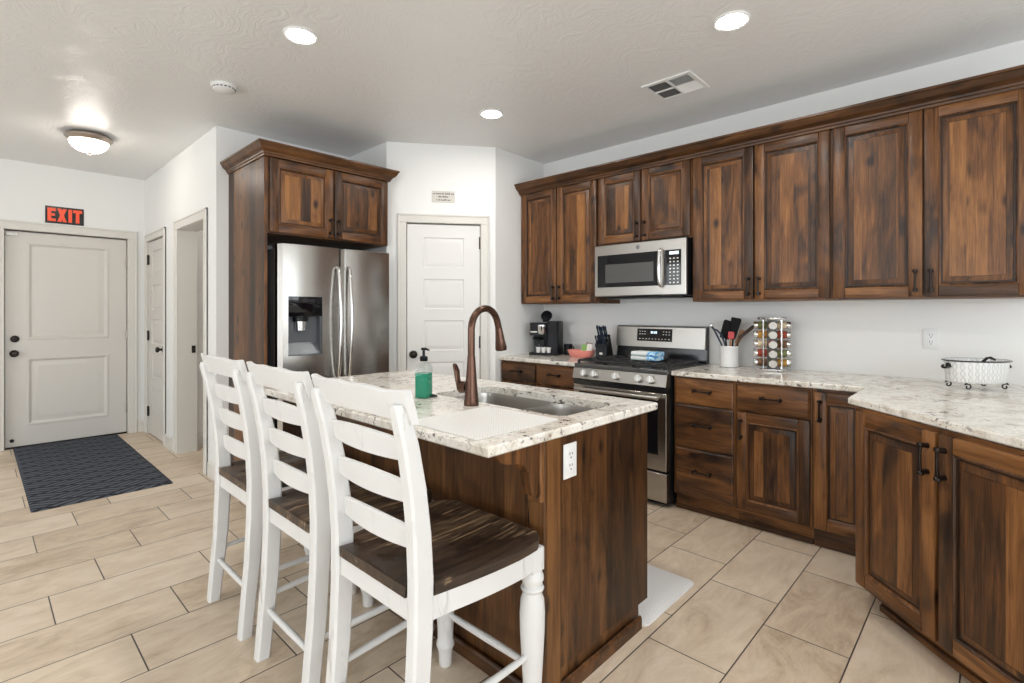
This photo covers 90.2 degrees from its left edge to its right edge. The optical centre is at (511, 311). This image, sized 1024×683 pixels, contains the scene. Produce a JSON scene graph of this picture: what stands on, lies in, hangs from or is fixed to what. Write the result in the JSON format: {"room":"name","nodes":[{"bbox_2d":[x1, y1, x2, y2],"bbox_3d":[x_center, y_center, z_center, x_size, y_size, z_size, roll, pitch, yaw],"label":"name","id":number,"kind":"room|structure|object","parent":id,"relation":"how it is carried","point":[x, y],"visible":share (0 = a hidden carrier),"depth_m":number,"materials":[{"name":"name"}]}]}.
{"room":"kitchen","nodes":[
{"label":"kitchen","id":0,"kind":"room"},
{"bbox_2d":[0,219,137,450],"bbox_3d":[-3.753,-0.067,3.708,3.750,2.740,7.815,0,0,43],"label":"door frame","id":1,"kind":"structure","parent":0,"point":[4,230],"depth_m":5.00,"materials":[{"name":"white paint"}]},
{"bbox_2d":[0,158,144,419],"bbox_3d":[-5.740,-0.067,3.859,0.140,2.740,4.900,0,0,43],"label":"wall","id":2,"kind":"structure","parent":0,"point":[111,202],"depth_m":5.21,"materials":[{"name":"white paint"}]},
{"bbox_2d":[45,205,83,225],"bbox_3d":[-4.465,-0.959,5.095,0.007,0.168,0.292,0,0,43],"label":"exit sign","id":3,"kind":"object","parent":2,"relation":"attached to","point":[53,214],"visible":1,"depth_m":5.09,"materials":[{"name":"black"}]},
{"bbox_2d":[4,230,126,449],"bbox_3d":[-4.459,0.267,5.159,0.119,2.073,0.958,0,0,43],"label":"door","id":4,"kind":"structure","parent":2,"relation":"in","point":[66,332],"depth_m":5.13,"materials":[{"name":"grey paint"}]},
{"bbox_2d":[138,420,143,431],"bbox_3d":[-4.030,1.240,5.549,0.014,0.125,0.065,0,0,43],"label":"baseboard","id":5,"kind":"structure","parent":2,"relation":"attached to","point":[140,422],"depth_m":5.54,"materials":[{"name":"white paint"}]},
{"bbox_2d":[145,126,235,463],"bbox_3d":[-3.150,-0.067,4.855,2.526,2.740,0.140,0,0,43],"label":"wall","id":6,"kind":"structure","parent":0,"point":[194,180],"depth_m":4.12,"materials":[{"name":"white paint"}]},
{"bbox_2d":[147,237,162,441],"bbox_3d":[-3.670,0.277,5.243,0.684,2.037,0.109,0,0,43],"label":"door","id":7,"kind":"structure","parent":6,"relation":"in","point":[155,257],"depth_m":5.28,"materials":[{"name":"grey paint"}]},
{"bbox_2d":[144,227,165,445],"bbox_3d":[-3.629,0.238,5.282,0.835,2.130,0.140,0,0,43],"label":"trim","id":8,"kind":"structure","parent":6,"relation":"attached to","point":[161,232],"depth_m":5.47,"materials":[{"name":"white paint"}]},
{"bbox_2d":[165,433,172,450],"bbox_3d":[-3.280,1.240,4.872,0.235,0.125,0.014,0,0,43],"label":"baseboard","id":9,"kind":"structure","parent":6,"relation":"attached to","point":[168,439],"depth_m":4.85,"materials":[{"name":"white paint"}]},
{"bbox_2d":[173,207,207,474],"bbox_3d":[-2.726,0.234,4.450,0.954,2.137,0.175,0,0,43],"label":"trim","id":10,"kind":"structure","parent":6,"relation":"attached to","point":[185,229],"depth_m":4.69,"materials":[{"name":"white paint"}]},
{"bbox_2d":[207,460,214,480],"bbox_3d":[-2.313,1.240,4.017,0.185,0.125,0.104,0,0,43],"label":"baseboard","id":11,"kind":"structure","parent":6,"relation":"attached to","point":[210,465],"depth_m":3.99,"materials":[{"name":"white paint"}]},
{"bbox_2d":[197,230,202,433],"bbox_3d":[-2.086,-0.067,5.248,1.250,2.740,1.895,0,0,43],"label":"wall","id":12,"kind":"structure","parent":0,"point":[199,233],"depth_m":4.95,"materials":[{"name":"white paint"}]},
{"bbox_2d":[197,433,202,446],"bbox_3d":[-2.467,1.240,5.527,0.014,0.125,1.775,0,0,43],"label":"baseboard","id":13,"kind":"structure","parent":12,"relation":"attached to","point":[200,435],"depth_m":4.94,"materials":[{"name":"white paint"}]},
{"bbox_2d":[236,130,348,249],"bbox_3d":[-1.858,-0.067,4.481,0.136,2.740,1.095,0,0,43],"label":"wall","id":14,"kind":"structure","parent":0,"point":[243,139],"depth_m":4.13,"materials":[{"name":"white paint"}]},
{"bbox_2d":[349,142,386,252],"bbox_3d":[-1.293,-0.067,4.617,0.769,2.740,0.120,0,0,43],"label":"wall","id":15,"kind":"structure","parent":0,"point":[377,155],"depth_m":4.43,"materials":[{"name":"white paint"}]},
{"bbox_2d":[387,142,494,380],"bbox_3d":[-0.611,-0.067,4.439,0.926,2.740,0.120,0,0,-9],"label":"wall","id":16,"kind":"structure","parent":0,"point":[468,171],"depth_m":4.37,"materials":[{"name":"white paint"}]},
{"bbox_2d":[397,213,488,379],"bbox_3d":[-0.593,0.234,4.432,0.780,2.137,0.140,0,0,-9],"label":"trim","id":17,"kind":"structure","parent":16,"relation":"attached to","point":[403,219],"depth_m":4.36,"materials":[{"name":"white paint"}]},
{"bbox_2d":[432,191,454,202],"bbox_3d":[-0.590,-0.987,4.378,0.196,0.100,0.005,0,0,-9],"label":"sign","id":18,"kind":"object","parent":16,"relation":"attached to","point":[437,196],"visible":1,"depth_m":4.38,"materials":[{"name":"white paper"}]},
{"bbox_2d":[407,224,480,378],"bbox_3d":[-0.572,0.273,4.380,0.646,2.044,0.109,0,0,-9],"label":"door","id":19,"kind":"structure","parent":16,"relation":"in","point":[443,261],"depth_m":4.39,"materials":[{"name":"white paint"}]},
{"bbox_2d":[0,432,970,682],"bbox_3d":[-1.540,1.353,1.609,9.650,0.100,7.815,0,0,43],"label":"floor","id":20,"kind":"structure","parent":0,"point":[112,589],"depth_m":2.21,"materials":[{"name":"tile"}]},
{"bbox_2d":[13,434,172,512],"bbox_3d":[-3.657,1.298,4.362,2.240,0.010,0.790,0,0,43],"label":"door mat","id":21,"kind":"object","parent":20,"relation":"on","point":[57,474],"visible":1,"depth_m":4.11,"materials":[{"name":"grey fabric"}]},
{"bbox_2d":[199,353,356,640],"bbox_3d":[-1.060,0.745,2.341,0.504,1.116,0.556,0,0,43],"label":"counter stool","id":22,"kind":"object","parent":20,"relation":"on","point":[242,479],"visible":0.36,"depth_m":2.15,"materials":[{"name":"white paint"}]},
{"bbox_2d":[220,138,399,461],"bbox_3d":[-1.595,0.071,4.082,0.789,2.464,1.109,0,0,43],"label":"tall cabinet","id":23,"kind":"object","parent":20,"relation":"on","point":[279,192],"visible":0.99,"depth_m":3.76,"materials":[{"name":"brown wood"}]},
{"bbox_2d":[267,243,388,450],"bbox_3d":[-1.531,0.408,4.074,0.802,1.790,0.900,0,0,43],"label":"refrigerator","id":24,"kind":"object","parent":20,"relation":"on","point":[328,307],"visible":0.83,"depth_m":3.77,"materials":[{"name":"grey metal"}]},
{"bbox_2d":[245,361,434,682],"bbox_3d":[-0.650,0.745,1.952,0.504,1.116,0.556,0,0,43],"label":"counter stool","id":25,"kind":"object","parent":20,"relation":"on","point":[301,511],"visible":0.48,"depth_m":1.78,"materials":[{"name":"white paint"}]},
{"bbox_2d":[311,373,544,682],"bbox_3d":[-0.254,0.745,1.569,0.504,1.116,0.556,0,0,43],"label":"counter stool","id":26,"kind":"object","parent":20,"relation":"on","point":[425,562],"visible":1,"depth_m":1.47,"materials":[{"name":"white paint"}]},
{"bbox_2d":[283,400,646,682],"bbox_3d":[-0.361,0.863,2.436,1.764,0.881,0.913,0,0,43],"label":"kitchen island","id":27,"kind":"object","parent":20,"relation":"on","point":[591,525],"visible":0.33,"depth_m":1.88,"materials":[{"name":"brown wood"}]},
{"bbox_2d":[263,370,657,457],"bbox_3d":[-0.375,0.405,2.448,1.803,0.032,1.010,0,0,43],"label":"island countertop","id":28,"kind":"structure","parent":27,"relation":"on","point":[607,409],"depth_m":2.07,"materials":[{"name":"stone"}]},
{"bbox_2d":[415,347,431,397],"bbox_3d":[-0.398,0.275,2.316,0.070,0.228,0.064,0,0,15],"label":"soap dispenser","id":29,"kind":"object","parent":28,"relation":"on","point":[423,380],"visible":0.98,"depth_m":2.29,"materials":[{"name":"clear glass"}]},
{"bbox_2d":[453,305,506,406],"bbox_3d":[-0.130,0.179,2.219,0.136,0.419,0.253,0,0,43],"label":"faucet","id":30,"kind":"object","parent":28,"relation":"on","point":[469,387],"visible":1,"depth_m":2.12,"materials":[{"name":"brown metal"}]},
{"bbox_2d":[418,406,557,439],"bbox_3d":[-0.102,0.387,1.813,0.374,0.004,0.404,0,0,43],"label":"drying mat","id":31,"kind":"object","parent":28,"relation":"on","point":[480,423],"visible":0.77,"depth_m":1.77,"materials":[{"name":"white fabric"}]},
{"bbox_2d":[454,392,593,415],"bbox_3d":[0.028,0.526,2.289,0.804,0.210,0.398,0,0,43],"label":"sink","id":32,"kind":"object","parent":28,"relation":"in","point":[534,405],"visible":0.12,"depth_m":2.48,"materials":[{"name":"silver metal"}]},
{"bbox_2d":[563,441,576,479],"bbox_3d":[0.202,0.516,1.772,0.008,0.120,0.074,0,0,43],"label":"wall outlet","id":33,"kind":"object","parent":27,"relation":"attached to","point":[570,449],"visible":1,"depth_m":1.77,"materials":[{"name":"white plastic"}]},
{"bbox_2d":[568,450,573,459],"bbox_3d":[0.204,0.496,1.770,0.002,0.033,0.033,0,0,43],"label":"receptacle","id":34,"kind":"object","parent":33,"relation":"attached to","point":[570,452],"depth_m":1.77,"materials":[{"name":"white plastic"}]},
{"bbox_2d":[568,461,573,470],"bbox_3d":[0.204,0.536,1.770,0.002,0.033,0.033,0,0,43],"label":"receptacle","id":35,"kind":"object","parent":33,"relation":"attached to","point":[570,463],"depth_m":1.77,"materials":[{"name":"white plastic"}]},
{"bbox_2d":[501,360,573,390],"bbox_3d":[0.394,0.863,4.418,0.819,0.880,0.660,0,0,43],"label":"base cabinet","id":36,"kind":"object","parent":20,"relation":"on","point":[560,377],"visible":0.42,"depth_m":4.19,"materials":[{"name":"brown wood"}]},
{"bbox_2d":[499,353,595,366],"bbox_3d":[0.398,0.405,4.438,0.854,0.032,0.643,0,0,43],"label":"countertop","id":37,"kind":"structure","parent":36,"relation":"on","point":[564,360],"depth_m":4.26,"materials":[{"name":"stone"}]},
{"bbox_2d":[529,311,563,355],"bbox_3d":[0.312,0.188,4.668,0.270,0.401,0.235,0,0,19],"label":"coffee maker","id":38,"kind":"object","parent":37,"relation":"on","point":[547,333],"visible":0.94,"depth_m":4.59,"materials":[{"name":"black plastic"}]},
{"bbox_2d":[537,325,546,333],"bbox_3d":[0.271,0.160,4.606,0.088,0.086,0.088,0,0,19],"label":"cup","id":39,"kind":"object","parent":38,"relation":"on","point":[541,329],"depth_m":4.57,"materials":[{"name":"silver metal"}]},
{"bbox_2d":[564,344,573,354],"bbox_3d":[0.522,0.341,4.607,0.076,0.097,0.117,0,0,-36],"label":"mug","id":40,"kind":"object","parent":37,"relation":"on","point":[566,346],"visible":0.61,"depth_m":4.59,"materials":[{"name":"black ceramic"}]},
{"bbox_2d":[568,349,594,357],"bbox_3d":[0.598,0.359,4.409,0.259,0.060,0.168,0,0,35],"label":"bowl","id":41,"kind":"object","parent":37,"relation":"on","point":[572,352],"visible":0.93,"depth_m":4.34,"materials":[{"name":"ceramic"}]},
{"bbox_2d":[581,344,586,350],"bbox_3d":[0.624,0.330,4.388,0.071,0.102,0.028,0,0,32],"label":"packet","id":42,"kind":"object","parent":41,"relation":"in","point":[584,347],"visible":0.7,"depth_m":4.39,"materials":[{"name":"green"}]},
{"bbox_2d":[586,344,592,350],"bbox_3d":[0.661,0.326,4.361,0.062,0.109,0.019,0,0,26],"label":"packet","id":43,"kind":"object","parent":41,"relation":"in","point":[589,346],"visible":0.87,"depth_m":4.36,"materials":[{"name":"white"}]},
{"bbox_2d":[595,335,612,356],"bbox_3d":[0.777,0.290,4.304,0.096,0.198,0.175,0,0,32],"label":"knife block","id":44,"kind":"object","parent":37,"relation":"on","point":[603,349],"visible":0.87,"depth_m":4.25,"materials":[{"name":"black plastic"}]},
{"bbox_2d":[573,325,708,505],"bbox_3d":[0.953,0.706,3.837,0.770,1.194,0.730,0,0,43],"label":"gas range","id":45,"kind":"object","parent":20,"relation":"on","point":[683,347],"visible":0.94,"depth_m":3.59,"materials":[{"name":"silver metal"}]},
{"bbox_2d":[575,361,704,374],"bbox_3d":[0.958,0.405,3.842,0.762,0.033,0.606,0,0,43],"label":"cooktop","id":46,"kind":"object","parent":45,"relation":"in","point":[600,367],"depth_m":3.62,"materials":[{"name":"grey metal"}]},
{"bbox_2d":[631,355,663,360],"bbox_3d":[1.007,0.341,3.800,0.188,0.034,0.166,0,0,41],"label":"folded towel","id":47,"kind":"object","parent":45,"relation":"on","point":[633,357],"visible":0.87,"depth_m":3.74,"materials":[{"name":"grey fabric"}]},
{"bbox_2d":[631,350,663,356],"bbox_3d":[1.010,0.308,3.797,0.188,0.034,0.166,0,0,41],"label":"folded towel","id":48,"kind":"object","parent":47,"relation":"on","point":[639,352],"visible":1,"depth_m":3.75,"materials":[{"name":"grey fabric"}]},
{"bbox_2d":[638,564,693,625],"bbox_3d":[0.384,1.298,2.592,0.920,0.010,0.480,0,0,43],"label":"kitchen mat","id":49,"kind":"object","parent":20,"relation":"on","point":[664,588],"visible":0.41,"depth_m":2.36,"materials":[{"name":"white fabric"}]},
{"bbox_2d":[674,376,738,522],"bbox_3d":[1.411,0.863,3.452,0.400,0.880,0.660,0,0,43],"label":"base cabinet","id":50,"kind":"object","parent":20,"relation":"on","point":[705,410],"visible":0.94,"depth_m":3.23,"materials":[{"name":"brown wood"}]},
{"bbox_2d":[737,381,813,543],"bbox_3d":[1.706,0.863,3.172,0.410,0.880,0.660,0,0,43],"label":"base cabinet","id":51,"kind":"object","parent":20,"relation":"on","point":[775,422],"visible":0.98,"depth_m":2.95,"materials":[{"name":"brown wood"}]},
{"bbox_2d":[813,388,858,555],"bbox_3d":[1.956,0.863,2.936,0.274,0.880,0.660,0,0,43],"label":"base cabinet","id":52,"kind":"object","parent":20,"relation":"on","point":[833,416],"visible":0.63,"depth_m":2.75,"materials":[{"name":"brown wood"}]},
{"bbox_2d":[855,407,1023,682],"bbox_3d":[1.836,0.863,2.012,0.706,0.880,1.233,0,0,-2],"label":"base cabinet","id":53,"kind":"object","parent":20,"relation":"on","point":[939,512],"visible":1,"depth_m":1.80,"materials":[{"name":"brown wood"}]},
{"bbox_2d":[671,364,1023,449],"bbox_3d":[1.697,0.405,2.460,2.191,0.032,1.725,0,0,43],"label":"countertop","id":54,"kind":"structure","parent":53,"relation":"on","point":[990,412],"depth_m":2.35,"materials":[{"name":"stone"}]},
{"bbox_2d":[720,345,738,367],"bbox_3d":[1.534,0.314,3.603,0.130,0.150,0.130,0,0,43],"label":"utensil crock","id":55,"kind":"object","parent":54,"relation":"on","point":[729,355],"visible":0.93,"depth_m":3.55,"materials":[{"name":"white ceramic"}]},
{"bbox_2d":[709,323,725,345],"bbox_3d":[1.467,0.219,3.620,0.127,0.282,0.024,0,0,9],"label":"tongs","id":56,"kind":"object","parent":55,"relation":"in","point":[710,324],"visible":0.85,"depth_m":3.61,"materials":[{"name":"silver metal"}]},
{"bbox_2d":[720,320,730,345],"bbox_3d":[1.532,0.207,3.624,0.104,0.305,0.011,0,0,12],"label":"slotted turner","id":57,"kind":"object","parent":55,"relation":"in","point":[726,327],"visible":0.69,"depth_m":3.62,"materials":[{"name":"black plastic"}]},
{"bbox_2d":[728,332,733,345],"bbox_3d":[1.536,0.249,3.581,0.042,0.221,0.016,0,0,12],"label":"spatula","id":58,"kind":"object","parent":55,"relation":"in","point":[730,334],"visible":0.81,"depth_m":3.57,"materials":[{"name":"red rubber"}]},
{"bbox_2d":[731,317,740,345],"bbox_3d":[1.577,0.197,3.594,0.074,0.324,0.016,0,0,12],"label":"spatula","id":59,"kind":"object","parent":55,"relation":"in","point":[735,322],"visible":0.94,"depth_m":3.59,"materials":[{"name":"black plastic"}]},
{"bbox_2d":[735,330,743,345],"bbox_3d":[1.595,0.242,3.600,0.100,0.236,0.012,0,0,12],"label":"wooden spoon","id":60,"kind":"object","parent":55,"relation":"in","point":[740,331],"visible":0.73,"depth_m":3.59,"materials":[{"name":"brown wood"}]},
{"bbox_2d":[737,325,752,345],"bbox_3d":[1.624,0.221,3.574,0.146,0.259,0.012,0,0,12],"label":"wooden spatula","id":61,"kind":"object","parent":55,"relation":"in","point":[750,328],"visible":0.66,"depth_m":3.57,"materials":[{"name":"brown wood"}]},
{"bbox_2d":[755,317,788,371],"bbox_3d":[1.730,0.212,3.397,0.200,0.353,0.200,0,0,23],"label":"spice rack","id":62,"kind":"object","parent":54,"relation":"on","point":[767,368],"visible":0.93,"depth_m":3.36,"materials":[{"name":"silver metal"}]},
{"bbox_2d":[753,358,766,365],"bbox_3d":[1.665,0.337,3.425,0.081,0.053,0.053,0,0,23],"label":"spice jar","id":63,"kind":"object","parent":62,"relation":"in","point":[756,361],"visible":1,"depth_m":3.41,"materials":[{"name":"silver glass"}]},
{"bbox_2d":[753,349,766,356],"bbox_3d":[1.665,0.275,3.425,0.081,0.053,0.053,0,0,23],"label":"spice jar","id":64,"kind":"object","parent":62,"relation":"in","point":[756,352],"visible":1,"depth_m":3.41,"materials":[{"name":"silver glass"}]},
{"bbox_2d":[753,340,766,347],"bbox_3d":[1.665,0.213,3.425,0.081,0.053,0.053,0,0,23],"label":"spice jar","id":65,"kind":"object","parent":62,"relation":"in","point":[756,343],"visible":1,"depth_m":3.41,"materials":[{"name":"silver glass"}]},
{"bbox_2d":[753,330,766,337],"bbox_3d":[1.665,0.151,3.425,0.081,0.053,0.053,0,0,23],"label":"spice jar","id":66,"kind":"object","parent":62,"relation":"in","point":[756,334],"visible":1,"depth_m":3.41,"materials":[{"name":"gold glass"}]},
{"bbox_2d":[753,321,766,328],"bbox_3d":[1.665,0.089,3.425,0.081,0.053,0.053,0,0,23],"label":"spice jar","id":67,"kind":"object","parent":62,"relation":"in","point":[756,324],"visible":1,"depth_m":3.41,"materials":[{"name":"green glass"}]},
{"bbox_2d":[768,359,776,367],"bbox_3d":[1.702,0.337,3.332,0.053,0.053,0.081,0,0,23],"label":"spice jar","id":68,"kind":"object","parent":62,"relation":"in","point":[772,363],"visible":1,"depth_m":3.30,"materials":[{"name":"silver metal"}]},
{"bbox_2d":[768,340,776,348],"bbox_3d":[1.702,0.213,3.332,0.053,0.053,0.081,0,0,23],"label":"spice jar","id":69,"kind":"object","parent":62,"relation":"in","point":[772,344],"visible":1,"depth_m":3.30,"materials":[{"name":"silver metal"}]},
{"bbox_2d":[768,331,776,338],"bbox_3d":[1.702,0.151,3.332,0.053,0.053,0.081,0,0,23],"label":"spice jar","id":70,"kind":"object","parent":62,"relation":"in","point":[772,334],"visible":1,"depth_m":3.30,"materials":[{"name":"silver metal"}]},
{"bbox_2d":[768,321,776,329],"bbox_3d":[1.702,0.089,3.332,0.053,0.053,0.081,0,0,23],"label":"spice jar","id":71,"kind":"object","parent":62,"relation":"in","point":[772,325],"visible":1,"depth_m":3.30,"materials":[{"name":"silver metal"}]},
{"bbox_2d":[768,350,777,357],"bbox_3d":[1.702,0.275,3.332,0.053,0.053,0.081,0,0,23],"label":"spice jar","id":72,"kind":"object","parent":62,"relation":"in","point":[771,353],"visible":1,"depth_m":3.30,"materials":[{"name":"silver metal"}]},
{"bbox_2d":[777,359,790,366],"bbox_3d":[1.795,0.337,3.368,0.081,0.053,0.053,0,0,23],"label":"spice jar","id":73,"kind":"object","parent":62,"relation":"in","point":[785,362],"visible":0.89,"depth_m":3.35,"materials":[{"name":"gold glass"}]},
{"bbox_2d":[777,349,790,357],"bbox_3d":[1.795,0.275,3.368,0.081,0.053,0.053,0,0,23],"label":"spice jar","id":74,"kind":"object","parent":62,"relation":"in","point":[785,353],"visible":0.9,"depth_m":3.35,"materials":[{"name":"green glass"}]},
{"bbox_2d":[777,340,790,347],"bbox_3d":[1.795,0.213,3.368,0.081,0.053,0.053,0,0,23],"label":"spice jar","id":75,"kind":"object","parent":62,"relation":"in","point":[785,343],"visible":0.88,"depth_m":3.35,"materials":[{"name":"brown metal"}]},
{"bbox_2d":[777,331,790,338],"bbox_3d":[1.795,0.151,3.368,0.081,0.053,0.053,0,0,23],"label":"spice jar","id":76,"kind":"object","parent":62,"relation":"in","point":[785,334],"visible":0.91,"depth_m":3.35,"materials":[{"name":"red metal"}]},
{"bbox_2d":[777,321,790,328],"bbox_3d":[1.795,0.089,3.368,0.081,0.053,0.053,0,0,23],"label":"spice jar","id":77,"kind":"object","parent":62,"relation":"in","point":[785,325],"visible":0.91,"depth_m":3.35,"materials":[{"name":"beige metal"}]},
{"bbox_2d":[941,358,1012,389],"bbox_3d":[2.336,0.311,2.567,0.343,0.143,0.217,0,0,-2],"label":"basket","id":78,"kind":"object","parent":54,"relation":"on","point":[969,371],"visible":0.98,"depth_m":2.50,"materials":[{"name":"white"}]},
{"bbox_2d":[982,356,995,360],"bbox_3d":[2.341,0.279,2.554,0.138,0.114,0.020,0,0,11],"label":"handle","id":79,"kind":"object","parent":78,"relation":"in","point":[990,357],"visible":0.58,"depth_m":2.54,"materials":[{"name":"black metal"}]},
{"bbox_2d":[0,0,1023,179],"bbox_3d":[-1.540,-1.487,1.609,9.650,0.100,7.815,0,0,43],"label":"ceiling","id":80,"kind":"structure","parent":0,"point":[566,78],"depth_m":2.99,"materials":[{"name":"white paint"}]},
{"bbox_2d":[63,129,112,155],"bbox_3d":[-3.427,-1.351,4.132,0.312,0.172,0.312,0,0,43],"label":"flush ceiling light","id":81,"kind":"object","parent":80,"relation":"attached to","point":[89,142],"visible":1,"depth_m":4.05,"materials":[{"name":"white glass"}]},
{"bbox_2d":[210,80,237,94],"bbox_3d":[-1.828,-1.417,3.239,0.152,0.040,0.152,0,0,43],"label":"smoke detector","id":82,"kind":"object","parent":80,"relation":"attached to","point":[222,87],"visible":1,"depth_m":3.20,"materials":[{"name":"white plastic"}]},
{"bbox_2d":[282,26,317,44],"bbox_3d":[-1.097,-1.432,2.648,0.172,0.010,0.172,0,0,43],"label":"recessed light","id":83,"kind":"object","parent":80,"relation":"in","point":[296,34],"visible":1,"depth_m":2.64,"materials":[{"name":"white plastic"}]},
{"bbox_2d":[480,109,502,118],"bbox_3d":[-0.149,-1.432,3.696,0.172,0.010,0.172,0,0,43],"label":"recessed light","id":84,"kind":"object","parent":80,"relation":"in","point":[487,113],"visible":1,"depth_m":3.68,"materials":[{"name":"white plastic"}]},
{"bbox_2d":[641,70,709,100],"bbox_3d":[1.039,-1.432,3.246,0.324,0.010,0.296,0,0,43],"label":"ceiling vent","id":85,"kind":"object","parent":80,"relation":"in","point":[686,82],"visible":1,"depth_m":3.23,"materials":[{"name":"white plastic"}]},
{"bbox_2d":[713,10,750,30],"bbox_3d":[1.082,-1.432,2.516,0.172,0.010,0.172,0,0,43],"label":"recessed light","id":86,"kind":"object","parent":80,"relation":"in","point":[732,20],"visible":1,"depth_m":2.50,"materials":[{"name":"white plastic"}]},
{"bbox_2d":[495,147,543,381],"bbox_3d":[0.025,-0.067,4.764,0.155,2.740,0.689,0,0,41],"label":"wall","id":87,"kind":"structure","parent":0,"point":[516,317],"depth_m":4.61,"materials":[{"name":"white paint"}]},
{"bbox_2d":[544,40,1023,385],"bbox_3d":[2.340,-0.067,3.121,5.900,2.740,0.120,0,0,43],"label":"wall","id":88,"kind":"structure","parent":0,"point":[867,337],"depth_m":3.25,"materials":[{"name":"white paint"}]},
{"bbox_2d":[521,179,619,304],"bbox_3d":[0.487,-0.575,4.524,0.844,1.008,0.385,0,0,43],"label":"upper cabinet","id":89,"kind":"object","parent":88,"relation":"attached to","point":[560,225],"visible":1,"depth_m":4.37,"materials":[{"name":"brown wood"}]},
{"bbox_2d":[567,323,573,336],"bbox_3d":[0.543,0.168,4.735,0.074,0.120,0.010,0,0,43],"label":"light switch","id":90,"kind":"object","parent":88,"relation":"attached to","point":[570,327],"visible":1,"depth_m":4.73,"materials":[{"name":"white plastic"}]},
{"bbox_2d":[599,159,692,245],"bbox_3d":[1.079,-0.804,3.962,0.784,0.550,0.385,0,0,43],"label":"upper cabinet","id":91,"kind":"object","parent":88,"relation":"attached to","point":[653,203],"visible":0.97,"depth_m":3.81,"materials":[{"name":"brown wood"}]},
{"bbox_2d":[595,237,692,298],"bbox_3d":[1.052,-0.313,3.937,0.760,0.424,0.460,0,0,43],"label":"microwave","id":92,"kind":"object","parent":91,"relation":"attached to","point":[663,268],"visible":0.98,"depth_m":3.77,"materials":[{"name":"silver metal"}]},
{"bbox_2d":[693,130,840,301],"bbox_3d":[1.673,-0.575,3.400,0.848,1.008,0.385,0,0,43],"label":"upper cabinet","id":93,"kind":"object","parent":88,"relation":"attached to","point":[762,213],"visible":1,"depth_m":3.25,"materials":[{"name":"brown wood"}]},
{"bbox_2d":[832,88,1023,300],"bbox_3d":[2.295,-0.575,2.809,0.865,1.008,0.385,0,0,43],"label":"upper cabinet","id":94,"kind":"object","parent":88,"relation":"attached to","point":[928,204],"visible":1,"depth_m":2.68,"materials":[{"name":"brown wood"}]},
{"bbox_2d":[514,64,1023,195],"bbox_3d":[1.411,-1.116,3.621,3.436,0.086,0.433,0,0,43],"label":"crown molding","id":95,"kind":"structure","parent":94,"relation":"attached to","point":[1012,78],"depth_m":3.03,"materials":[{"name":"brown wood"}]},
{"bbox_2d":[923,329,938,349],"bbox_3d":[2.425,0.157,2.952,0.074,0.120,0.008,0,0,43],"label":"wall outlet","id":96,"kind":"object","parent":88,"relation":"attached to","point":[930,336],"visible":1,"depth_m":2.95,"materials":[{"name":"white plastic"}]},
{"bbox_2d":[927,333,934,337],"bbox_3d":[2.423,0.137,2.950,0.033,0.033,0.002,0,0,43],"label":"receptacle","id":97,"kind":"object","parent":96,"relation":"attached to","point":[929,335],"depth_m":2.95,"materials":[{"name":"grey plastic"}]},
{"bbox_2d":[927,340,934,344],"bbox_3d":[2.423,0.177,2.950,0.033,0.033,0.002,0,0,43],"label":"receptacle","id":98,"kind":"object","parent":96,"relation":"attached to","point":[929,342],"depth_m":2.95,"materials":[{"name":"grey plastic"}]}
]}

